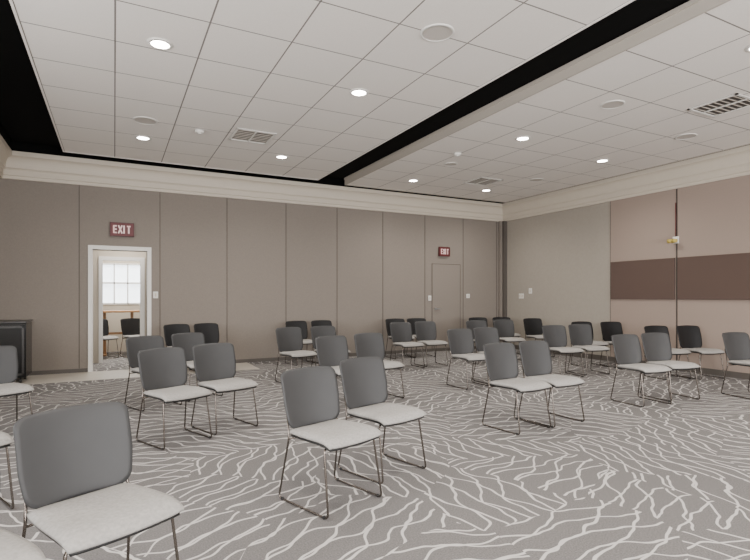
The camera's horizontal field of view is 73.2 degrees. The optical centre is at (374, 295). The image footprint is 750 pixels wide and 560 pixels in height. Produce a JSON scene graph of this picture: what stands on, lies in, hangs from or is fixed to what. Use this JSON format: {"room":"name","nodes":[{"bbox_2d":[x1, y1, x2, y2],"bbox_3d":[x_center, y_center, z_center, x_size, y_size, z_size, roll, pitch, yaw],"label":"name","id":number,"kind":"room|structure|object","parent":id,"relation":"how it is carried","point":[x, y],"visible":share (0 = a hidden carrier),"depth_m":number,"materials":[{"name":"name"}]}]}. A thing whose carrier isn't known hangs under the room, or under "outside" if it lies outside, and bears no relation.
{"room":"event hall","nodes":[
{"label":"event hall","id":0,"kind":"room"},
{"bbox_2d":[93,250,145,362],"bbox_3d":[-4.959,-0.075,10.044,4.600,2.750,0.080,0,0,-27],"label":"wall","id":1,"kind":"structure","parent":0,"point":[96,253],"depth_m":9.78,"materials":[{"name":"beige paint"}]},
{"bbox_2d":[99,256,144,362],"bbox_3d":[-5.017,0.265,10.014,0.810,2.070,0.140,0,0,-27],"label":"door frame","id":2,"kind":"structure","parent":1,"relation":"attached to","point":[101,258],"depth_m":9.93,"materials":[{"name":"white paint"}]},
{"bbox_2d":[103,260,139,351],"bbox_3d":[-5.950,-0.200,11.964,4.800,3.000,0.100,0,0,-27],"label":"wall","id":3,"kind":"structure","parent":0,"point":[114,323],"depth_m":11.86,"materials":[{"name":"beige paint"}]},
{"bbox_2d":[103,263,139,304],"bbox_3d":[-5.994,-0.285,11.918,0.960,0.970,0.100,0,0,-27],"label":"window","id":4,"kind":"structure","parent":3,"relation":"in","point":[121,281],"depth_m":11.94,"materials":[{"name":"white glass"}]},
{"bbox_2d":[13,362,258,384],"bbox_3d":[-4.629,1.298,8.206,5.300,0.004,0.990,0,0,-27],"label":"border strip","id":5,"kind":"object","parent":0,"point":[113,374],"visible":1,"depth_m":8.13,"materials":[{"name":"tile"}]},
{"bbox_2d":[0,319,32,382],"bbox_3d":[-5.734,0.833,7.490,1.020,0.926,0.648,0,0,-27],"label":"base cabinet","id":6,"kind":"object","parent":5,"relation":"on","point":[16,333],"visible":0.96,"depth_m":7.43,"materials":[{"name":"black"}]},
{"bbox_2d":[163,324,194,370],"bbox_3d":[-3.240,0.888,8.505,0.541,0.814,0.483,0,0,42],"label":"chair","id":7,"kind":"object","parent":5,"relation":"on","point":[169,330],"visible":0.34,"depth_m":8.61,"materials":[{"name":"plastic"}]},
{"bbox_2d":[194,323,218,343],"bbox_3d":[-2.841,0.888,8.801,0.541,0.814,0.483,0,0,44],"label":"chair","id":8,"kind":"object","parent":5,"relation":"on","point":[210,331],"visible":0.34,"depth_m":8.99,"materials":[{"name":"fabric"}]},
{"bbox_2d":[0,178,497,370],"bbox_3d":[-2.014,-0.725,10.193,12.070,4.050,0.157,0,0,-27],"label":"wall","id":9,"kind":"structure","parent":0,"point":[249,268],"depth_m":9.77,"materials":[{"name":"beige paint"}]},
{"bbox_2d":[88,245,150,371],"bbox_3d":[-4.495,0.215,8.916,0.990,2.170,0.210,0,0,-27],"label":"door frame","id":10,"kind":"structure","parent":9,"relation":"attached to","point":[91,248],"depth_m":8.68,"materials":[{"name":"white paint"}]},
{"bbox_2d":[110,222,133,236],"bbox_3d":[-4.422,-1.160,8.829,0.380,0.240,0.056,0,0,-27],"label":"exit sign","id":11,"kind":"object","parent":9,"relation":"attached to","point":[119,229],"visible":1,"depth_m":8.81,"materials":[{"name":"red plastic"}]},
{"bbox_2d":[153,292,157,297],"bbox_3d":[-3.952,-0.020,9.096,0.080,0.120,0.014,0,0,-27],"label":"light switch","id":12,"kind":"object","parent":9,"relation":"attached to","point":[155,294],"visible":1,"depth_m":9.09,"materials":[{"name":"white paint"}]},
{"bbox_2d":[28,346,475,375],"bbox_3d":[-1.978,1.265,10.123,11.770,0.070,0.015,0,0,-27],"label":"baseboard","id":13,"kind":"structure","parent":9,"relation":"attached to","point":[62,371],"depth_m":9.99,"materials":[{"name":"grey"}]},
{"bbox_2d":[438,247,449,256],"bbox_3d":[1.638,-1.050,11.957,0.300,0.220,0.056,0,0,-27],"label":"exit sign","id":14,"kind":"object","parent":9,"relation":"attached to","point":[442,251],"visible":1,"depth_m":11.93,"materials":[{"name":"red plastic"}]},
{"bbox_2d":[432,264,459,347],"bbox_3d":[1.711,0.264,11.992,0.820,2.052,0.062,0,0,-27],"label":"door","id":15,"kind":"structure","parent":9,"relation":"in","point":[445,277],"depth_m":12.01,"materials":[{"name":"beige wood"}]},
{"bbox_2d":[0,0,686,179],"bbox_3d":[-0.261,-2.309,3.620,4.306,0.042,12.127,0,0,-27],"label":"ceiling","id":16,"kind":"structure","parent":0,"point":[289,69],"depth_m":5.03,"materials":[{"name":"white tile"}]},
{"bbox_2d":[135,135,150,139],"bbox_3d":[-3.363,-2.290,7.323,0.224,0.012,0.224,0,0,-27],"label":"recessed light","id":17,"kind":"object","parent":16,"relation":"in","point":[140,137],"visible":1,"depth_m":7.30,"materials":[{"name":"white paint"}]},
{"bbox_2d":[133,116,157,124],"bbox_3d":[-3.001,-2.289,6.599,0.296,0.014,0.296,0,0,-27],"label":"ceiling speaker","id":18,"kind":"object","parent":16,"relation":"in","point":[140,119],"depth_m":6.58},
{"bbox_2d":[147,37,172,49],"bbox_3d":[-1.955,-2.290,4.595,0.224,0.012,0.224,0,0,-27],"label":"recessed light","id":19,"kind":"object","parent":16,"relation":"in","point":[157,43],"visible":1,"depth_m":4.58,"materials":[{"name":"white glass"}]},
{"bbox_2d":[195,129,203,134],"bbox_3d":[-2.429,-2.268,6.995,0.130,0.052,0.130,0,0,-27],"label":"smoke detector","id":20,"kind":"object","parent":16,"relation":"attached to","point":[197,131],"visible":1,"depth_m":6.96,"materials":[{"name":"white paint"}]},
{"bbox_2d":[228,127,276,144],"bbox_3d":[-1.761,-2.288,7.250,0.560,0.014,0.560,0,0,-27],"label":"ceiling air vent","id":21,"kind":"object","parent":16,"relation":"in","point":[239,134],"depth_m":7.24,"materials":[{"name":"white metal"}]},
{"bbox_2d":[275,155,287,158],"bbox_3d":[-1.538,-2.290,8.322,0.224,0.012,0.224,0,0,-27],"label":"recessed light","id":22,"kind":"object","parent":16,"relation":"in","point":[276,156],"visible":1,"depth_m":8.29,"materials":[{"name":"white glass"}]},
{"bbox_2d":[349,88,368,96],"bbox_3d":[-0.180,-2.290,5.691,0.224,0.012,0.224,0,0,-27],"label":"recessed light","id":23,"kind":"object","parent":16,"relation":"in","point":[358,92],"visible":1,"depth_m":5.68,"materials":[{"name":"white glass"}]},
{"bbox_2d":[420,23,453,41],"bbox_3d":[0.543,-2.289,4.399,0.296,0.014,0.296,0,0,-27],"label":"ceiling speaker","id":24,"kind":"object","parent":16,"relation":"in","point":[436,32],"depth_m":4.39},
{"bbox_2d":[0,349,749,559],"bbox_3d":[0.234,1.360,5.837,12.070,0.120,16.860,0,0,-27],"label":"floor","id":25,"kind":"structure","parent":0,"point":[656,480],"depth_m":3.66,"materials":[{"name":"carpet"}]},
{"bbox_2d":[0,431,13,508],"bbox_3d":[-2.523,0.892,3.034,0.541,0.814,0.483,0,0,38],"label":"chair","id":26,"kind":"object","parent":25,"relation":"on","point":[6,439],"visible":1,"depth_m":3.06,"materials":[{"name":"fabric"}]},
{"bbox_2d":[0,346,33,420],"bbox_3d":[-3.542,0.892,4.724,0.541,0.814,0.483,0,0,37],"label":"chair","id":27,"kind":"object","parent":25,"relation":"on","point":[8,354],"visible":0.94,"depth_m":4.94,"materials":[{"name":"plastic"}]},
{"bbox_2d":[0,477,45,559],"bbox_3d":[-1.419,0.892,1.633,0.541,0.814,0.483,0,0,36],"label":"chair","id":28,"kind":"object","parent":25,"relation":"on","point":[13,546],"visible":1,"depth_m":1.68,"materials":[{"name":"fabric"}]},
{"bbox_2d":[13,402,183,559],"bbox_3d":[-1.129,0.892,2.064,0.541,0.814,0.483,0,0,36],"label":"chair","id":29,"kind":"object","parent":25,"relation":"on","point":[74,463],"visible":1,"depth_m":2.09,"materials":[{"name":"plastic"}]},
{"bbox_2d":[103,319,118,357],"bbox_3d":[-5.702,0.892,10.541,0.541,0.814,0.483,0,0,35],"label":"chair","id":30,"kind":"object","parent":25,"relation":"on","point":[105,321],"visible":0.34,"depth_m":10.76,"materials":[{"name":"fabric"}]},
{"bbox_2d":[103,310,139,355],"bbox_3d":[-5.689,0.810,11.198,0.840,0.980,0.560,0,0,-27],"label":"side table","id":31,"kind":"object","parent":25,"relation":"on","point":[104,311],"visible":0.44,"depth_m":11.06,"materials":[{"name":"brown wood"}]},
{"bbox_2d":[120,318,139,356],"bbox_3d":[-5.154,0.892,10.881,0.541,0.814,0.483,0,0,39],"label":"chair","id":32,"kind":"object","parent":25,"relation":"on","point":[130,327],"visible":0.59,"depth_m":10.98,"materials":[{"name":"plastic"}]},
{"bbox_2d":[124,336,181,411],"bbox_3d":[-2.627,0.892,5.985,0.541,0.814,0.483,0,0,40],"label":"chair","id":33,"kind":"object","parent":25,"relation":"on","point":[135,344],"visible":0.49,"depth_m":6.03,"materials":[{"name":"fabric"}]},
{"bbox_2d":[136,347,211,449],"bbox_3d":[-1.818,0.892,4.568,0.541,0.814,0.483,0,0,39],"label":"chair","id":34,"kind":"object","parent":25,"relation":"on","point":[163,371],"visible":1,"depth_m":4.62,"materials":[{"name":"plastic"}]},
{"bbox_2d":[171,332,222,401],"bbox_3d":[-2.303,0.892,6.512,0.541,0.814,0.483,0,0,41],"label":"chair","id":35,"kind":"object","parent":25,"relation":"on","point":[186,341],"visible":0.33,"depth_m":6.64,"materials":[{"name":"plastic"}]},
{"bbox_2d":[191,343,257,435],"bbox_3d":[-1.496,0.892,5.017,0.541,0.814,0.483,0,0,43],"label":"chair","id":36,"kind":"object","parent":25,"relation":"on","point":[214,363],"visible":0.98,"depth_m":5.08,"materials":[{"name":"plastic"}]},
{"bbox_2d":[275,327,316,382],"bbox_3d":[-1.197,0.892,7.670,0.483,0.814,0.541,0,0,-41],"label":"chair","id":37,"kind":"object","parent":25,"relation":"on","point":[289,339],"visible":0.93,"depth_m":7.77,"materials":[{"name":"plastic"}]},
{"bbox_2d":[285,321,317,365],"bbox_3d":[-1.414,0.892,9.707,0.483,0.814,0.541,0,0,-37],"label":"chair","id":38,"kind":"object","parent":25,"relation":"on","point":[301,324],"visible":0.54,"depth_m":9.92,"materials":[{"name":"fabric"}]},
{"bbox_2d":[310,320,331,362],"bbox_3d":[-0.960,0.892,9.965,0.483,0.814,0.541,0,0,-33],"label":"chair","id":39,"kind":"object","parent":25,"relation":"on","point":[315,322],"visible":0.15,"depth_m":10.16,"materials":[{"name":"plastic"}]},
{"bbox_2d":[279,366,381,519],"bbox_3d":[-0.292,0.892,3.252,0.541,0.814,0.483,0,0,44],"label":"chair","id":40,"kind":"object","parent":25,"relation":"on","point":[310,394],"visible":1,"depth_m":3.29,"materials":[{"name":"plastic"}]},
{"bbox_2d":[311,326,349,366],"bbox_3d":[-0.717,0.892,8.030,0.483,0.814,0.541,0,0,-36],"label":"chair","id":41,"kind":"object","parent":25,"relation":"on","point":[316,331],"visible":0.23,"depth_m":8.19,"materials":[{"name":"plastic"}]},
{"bbox_2d":[315,335,348,377],"bbox_3d":[-0.402,0.892,5.998,0.483,0.814,0.541,0,0,-39],"label":"chair","id":42,"kind":"object","parent":25,"relation":"on","point":[331,350],"visible":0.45,"depth_m":6.16,"materials":[{"name":"plastic"}]},
{"bbox_2d":[354,333,404,397],"bbox_3d":[0.042,0.892,6.453,0.483,0.814,0.541,0,0,-36],"label":"chair","id":43,"kind":"object","parent":25,"relation":"on","point":[366,344],"visible":0.6,"depth_m":6.60,"materials":[{"name":"fabric"}]},
{"bbox_2d":[338,357,426,483],"bbox_3d":[0.046,0.892,3.798,0.483,0.814,0.541,0,0,-44],"label":"chair","id":44,"kind":"object","parent":25,"relation":"on","point":[364,380],"visible":0.98,"depth_m":3.85,"materials":[{"name":"fabric"}]},
{"bbox_2d":[385,318,414,358],"bbox_3d":[0.524,0.892,10.674,0.483,0.814,0.541,0,0,-25],"label":"chair","id":45,"kind":"object","parent":25,"relation":"on","point":[388,321],"visible":0.37,"depth_m":10.77,"materials":[{"name":"plastic"}]},
{"bbox_2d":[390,322,424,369],"bbox_3d":[0.573,0.892,9.158,0.483,0.814,0.541,0,0,-28],"label":"chair","id":46,"kind":"object","parent":25,"relation":"on","point":[401,332],"visible":0.98,"depth_m":9.30,"materials":[{"name":"plastic"}]},
{"bbox_2d":[406,318,434,357],"bbox_3d":[0.987,0.892,10.913,0.483,0.814,0.541,0,0,-21],"label":"chair","id":47,"kind":"object","parent":25,"relation":"on","point":[412,321],"visible":0.37,"depth_m":11.08,"materials":[{"name":"fabric"}]},
{"bbox_2d":[414,321,447,366],"bbox_3d":[1.049,0.892,9.505,0.483,0.814,0.541,0,0,-24],"label":"chair","id":48,"kind":"object","parent":25,"relation":"on","point":[426,333],"visible":0.98,"depth_m":9.66,"materials":[{"name":"plastic"}]},
{"bbox_2d":[446,329,487,389],"bbox_3d":[1.357,0.892,7.289,0.483,0.814,0.541,0,0,-29],"label":"chair","id":49,"kind":"object","parent":25,"relation":"on","point":[461,341],"visible":0.91,"depth_m":7.43,"materials":[{"name":"plastic"}]},
{"bbox_2d":[465,320,486,364],"bbox_3d":[2.080,0.892,9.823,0.483,0.814,0.541,0,0,-19],"label":"chair","id":50,"kind":"object","parent":25,"relation":"on","point":[472,324],"visible":0.29,"depth_m":10.04,"materials":[{"name":"plastic"}]},
{"bbox_2d":[469,317,487,326],"bbox_3d":[2.398,0.892,11.281,0.483,0.814,0.541,0,0,-16],"label":"chair","id":51,"kind":"object","parent":25,"relation":"on","point":[472,318],"visible":0.08,"depth_m":11.53,"materials":[{"name":"plastic"}]},
{"bbox_2d":[473,327,499,383],"bbox_3d":[1.806,0.892,7.645,0.483,0.814,0.541,0,0,-24],"label":"chair","id":52,"kind":"object","parent":25,"relation":"on","point":[482,335],"visible":0.43,"depth_m":7.83,"materials":[{"name":"plastic"}]},
{"bbox_2d":[492,317,520,353],"bbox_3d":[2.965,0.892,11.405,0.483,0.814,0.541,0,0,-15],"label":"chair","id":53,"kind":"object","parent":25,"relation":"on","point":[494,318],"visible":0.15,"depth_m":11.59,"materials":[{"name":"plastic"}]},
{"bbox_2d":[493,319,525,359],"bbox_3d":[2.707,0.892,10.203,0.483,0.814,0.541,0,0,-16],"label":"chair","id":54,"kind":"object","parent":25,"relation":"on","point":[505,327],"visible":0.74,"depth_m":10.39,"materials":[{"name":"plastic"}]},
{"bbox_2d":[482,342,551,434],"bbox_3d":[1.398,0.892,5.026,0.483,0.814,0.541,0,0,-33],"label":"chair","id":55,"kind":"object","parent":25,"relation":"on","point":[501,359],"visible":1,"depth_m":5.11,"materials":[{"name":"plastic"}]},
{"bbox_2d":[523,318,554,356],"bbox_3d":[3.503,0.892,10.839,0.483,0.814,0.541,0,0,-17],"label":"chair","id":56,"kind":"object","parent":25,"relation":"on","point":[532,326],"visible":0.78,"depth_m":11.03,"materials":[{"name":"fabric"}]},
{"bbox_2d":[519,340,584,427],"bbox_3d":[1.829,0.892,5.283,0.483,0.814,0.541,0,0,-31],"label":"chair","id":57,"kind":"object","parent":25,"relation":"on","point":[536,359],"visible":0.91,"depth_m":5.39,"materials":[{"name":"plastic"}]},
{"bbox_2d":[542,325,583,376],"bbox_3d":[3.049,0.892,8.230,0.483,0.814,0.541,0,0,-18],"label":"chair","id":58,"kind":"object","parent":25,"relation":"on","point":[555,335],"visible":0.86,"depth_m":8.40,"materials":[{"name":"plastic"}]},
{"bbox_2d":[568,324,609,375],"bbox_3d":[3.596,0.892,8.523,0.483,0.814,0.541,0,0,-16],"label":"chair","id":59,"kind":"object","parent":25,"relation":"on","point":[581,336],"visible":0.95,"depth_m":8.69,"materials":[{"name":"fabric"}]},
{"bbox_2d":[571,321,608,367],"bbox_3d":[3.988,0.892,9.401,0.483,0.814,0.541,0,0,-16],"label":"chair","id":60,"kind":"object","parent":25,"relation":"on","point":[598,343],"visible":0.34,"depth_m":9.32,"materials":[{"name":"plastic"}]},
{"bbox_2d":[600,321,622,367],"bbox_3d":[4.517,0.892,9.358,0.483,0.814,0.541,0,0,-14],"label":"chair","id":61,"kind":"object","parent":25,"relation":"on","point":[610,328],"visible":0.46,"depth_m":9.56,"materials":[{"name":"plastic"}]},
{"bbox_2d":[610,334,671,406],"bbox_3d":[3.239,0.892,6.179,0.483,0.814,0.541,0,0,-22],"label":"chair","id":62,"kind":"object","parent":25,"relation":"on","point":[627,347],"visible":1,"depth_m":6.30,"materials":[{"name":"fabric"}]},
{"bbox_2d":[643,325,691,379],"bbox_3d":[4.650,0.892,8.054,0.483,0.814,0.541,0,0,-14],"label":"chair","id":63,"kind":"object","parent":25,"relation":"on","point":[648,329],"visible":0.31,"depth_m":8.20,"materials":[{"name":"fabric"}]},
{"bbox_2d":[640,332,699,401],"bbox_3d":[3.765,0.892,6.473,0.483,0.814,0.541,0,0,-17],"label":"chair","id":64,"kind":"object","parent":25,"relation":"on","point":[657,349],"visible":0.95,"depth_m":6.63,"materials":[{"name":"plastic"}]},
{"bbox_2d":[676,325,724,379],"bbox_3d":[5.195,0.892,8.088,0.483,0.814,0.541,0,0,-14],"label":"chair","id":65,"kind":"object","parent":25,"relation":"on","point":[690,338],"visible":0.95,"depth_m":8.26,"materials":[{"name":"fabric"}]},
{"bbox_2d":[721,332,749,398],"bbox_3d":[4.883,0.892,6.554,0.483,0.814,0.541,0,0,-16],"label":"chair","id":66,"kind":"object","parent":25,"relation":"on","point":[737,344],"visible":1,"depth_m":6.74,"materials":[{"name":"plastic"}]},
{"bbox_2d":[498,221,506,342],"bbox_3d":[3.218,-0.290,12.712,0.159,3.180,0.140,0,0,-27],"label":"post","id":67,"kind":"object","parent":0,"point":[502,225],"depth_m":12.68,"materials":[{"name":"beige metal"}]},
{"bbox_2d":[344,0,749,202],"bbox_3d":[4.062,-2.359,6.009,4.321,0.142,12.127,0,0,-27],"label":"ceiling","id":68,"kind":"structure","parent":0,"point":[693,54],"depth_m":6.61,"materials":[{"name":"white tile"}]},
{"bbox_2d":[444,162,457,165],"bbox_3d":[1.319,-2.289,8.783,0.236,0.014,0.236,0,0,-27],"label":"ceiling speaker","id":69,"kind":"object","parent":68,"relation":"in","point":[449,163],"depth_m":8.79},
{"bbox_2d":[454,152,461,156],"bbox_3d":[1.327,-2.268,8.112,0.130,0.052,0.130,0,0,-27],"label":"smoke detector","id":70,"kind":"object","parent":68,"relation":"attached to","point":[456,154],"visible":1,"depth_m":8.07,"materials":[{"name":"white paint"}]},
{"bbox_2d":[463,177,502,185],"bbox_3d":[2.160,-2.288,10.095,0.560,0.014,0.560,0,0,-27],"label":"ceiling air vent","id":71,"kind":"object","parent":68,"relation":"in","point":[483,181],"depth_m":10.09,"materials":[{"name":"white metal"}]},
{"bbox_2d":[515,136,530,140],"bbox_3d":[2.151,-2.290,7.345,0.224,0.012,0.224,0,0,-27],"label":"recessed light","id":72,"kind":"object","parent":68,"relation":"in","point":[520,138],"visible":1,"depth_m":7.34,"materials":[{"name":"white glass"}]},
{"bbox_2d":[529,178,543,181],"bbox_3d":[3.182,-2.289,9.970,0.276,0.014,0.276,0,0,-27],"label":"ceiling speaker","id":73,"kind":"object","parent":68,"relation":"in","point":[534,179],"depth_m":9.92},
{"bbox_2d":[595,159,608,162],"bbox_3d":[3.853,-2.290,8.561,0.224,0.012,0.224,0,0,-27],"label":"recessed light","id":74,"kind":"object","parent":68,"relation":"in","point":[599,160],"visible":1,"depth_m":8.54,"materials":[{"name":"white paint"}]},
{"bbox_2d":[600,100,624,108],"bbox_3d":[2.843,-2.289,6.048,0.276,0.014,0.276,0,0,-27],"label":"ceiling speaker","id":75,"kind":"object","parent":68,"relation":"in","point":[612,104],"depth_m":6.03},
{"bbox_2d":[675,133,696,139],"bbox_3d":[4.469,-2.289,7.258,0.276,0.014,0.276,0,0,-27],"label":"ceiling speaker","id":76,"kind":"object","parent":68,"relation":"in","point":[689,135],"depth_m":7.24},
{"bbox_2d":[687,93,749,116],"bbox_3d":[4.211,-2.288,6.078,0.560,0.014,0.560,0,0,-27],"label":"ceiling air vent","id":77,"kind":"object","parent":68,"relation":"in","point":[737,101],"depth_m":6.08,"materials":[{"name":"white metal"}]},
{"bbox_2d":[507,175,749,372],"bbox_3d":[6.312,-0.725,7.034,0.170,4.050,13.410,0,0,-27],"label":"wall","id":78,"kind":"structure","parent":0,"point":[565,257],"depth_m":9.69,"materials":[{"name":"beige paint"}]},
{"bbox_2d":[0,122,749,221],"bbox_3d":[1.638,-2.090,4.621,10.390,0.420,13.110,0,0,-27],"label":"crown molding","id":79,"kind":"structure","parent":78,"relation":"attached to","point":[732,163],"depth_m":9.49,"materials":[{"name":"white paint"}]},
{"bbox_2d":[514,345,749,379],"bbox_3d":[6.246,1.250,6.988,0.030,0.100,13.090,0,0,-27],"label":"baseboard","id":80,"kind":"structure","parent":78,"relation":"attached to","point":[732,374],"depth_m":8.50,"materials":[{"name":"grey"}]},
{"bbox_2d":[611,258,674,298],"bbox_3d":[4.964,-0.305,9.427,0.029,0.730,1.280,0,0,-27],"label":"acoustic panel","id":81,"kind":"object","parent":78,"relation":"attached to","point":[651,278],"visible":1,"depth_m":9.37,"materials":[{"name":"brown fabric"}]},
{"bbox_2d":[667,203,678,243],"bbox_3d":[5.213,-1.275,8.812,0.150,0.710,0.150,0,0,-27],"label":"wall lamp","id":82,"kind":"object","parent":78,"relation":"attached to","point":[675,239],"visible":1,"depth_m":8.83,"materials":[{"name":"white paint"}]},
{"bbox_2d":[677,253,749,299],"bbox_3d":[5.971,-0.305,7.476,0.029,0.730,3.010,0,0,-27],"label":"acoustic panel","id":83,"kind":"object","parent":78,"relation":"attached to","point":[725,276],"visible":1,"depth_m":8.26,"materials":[{"name":"brown fabric"}]}
]}

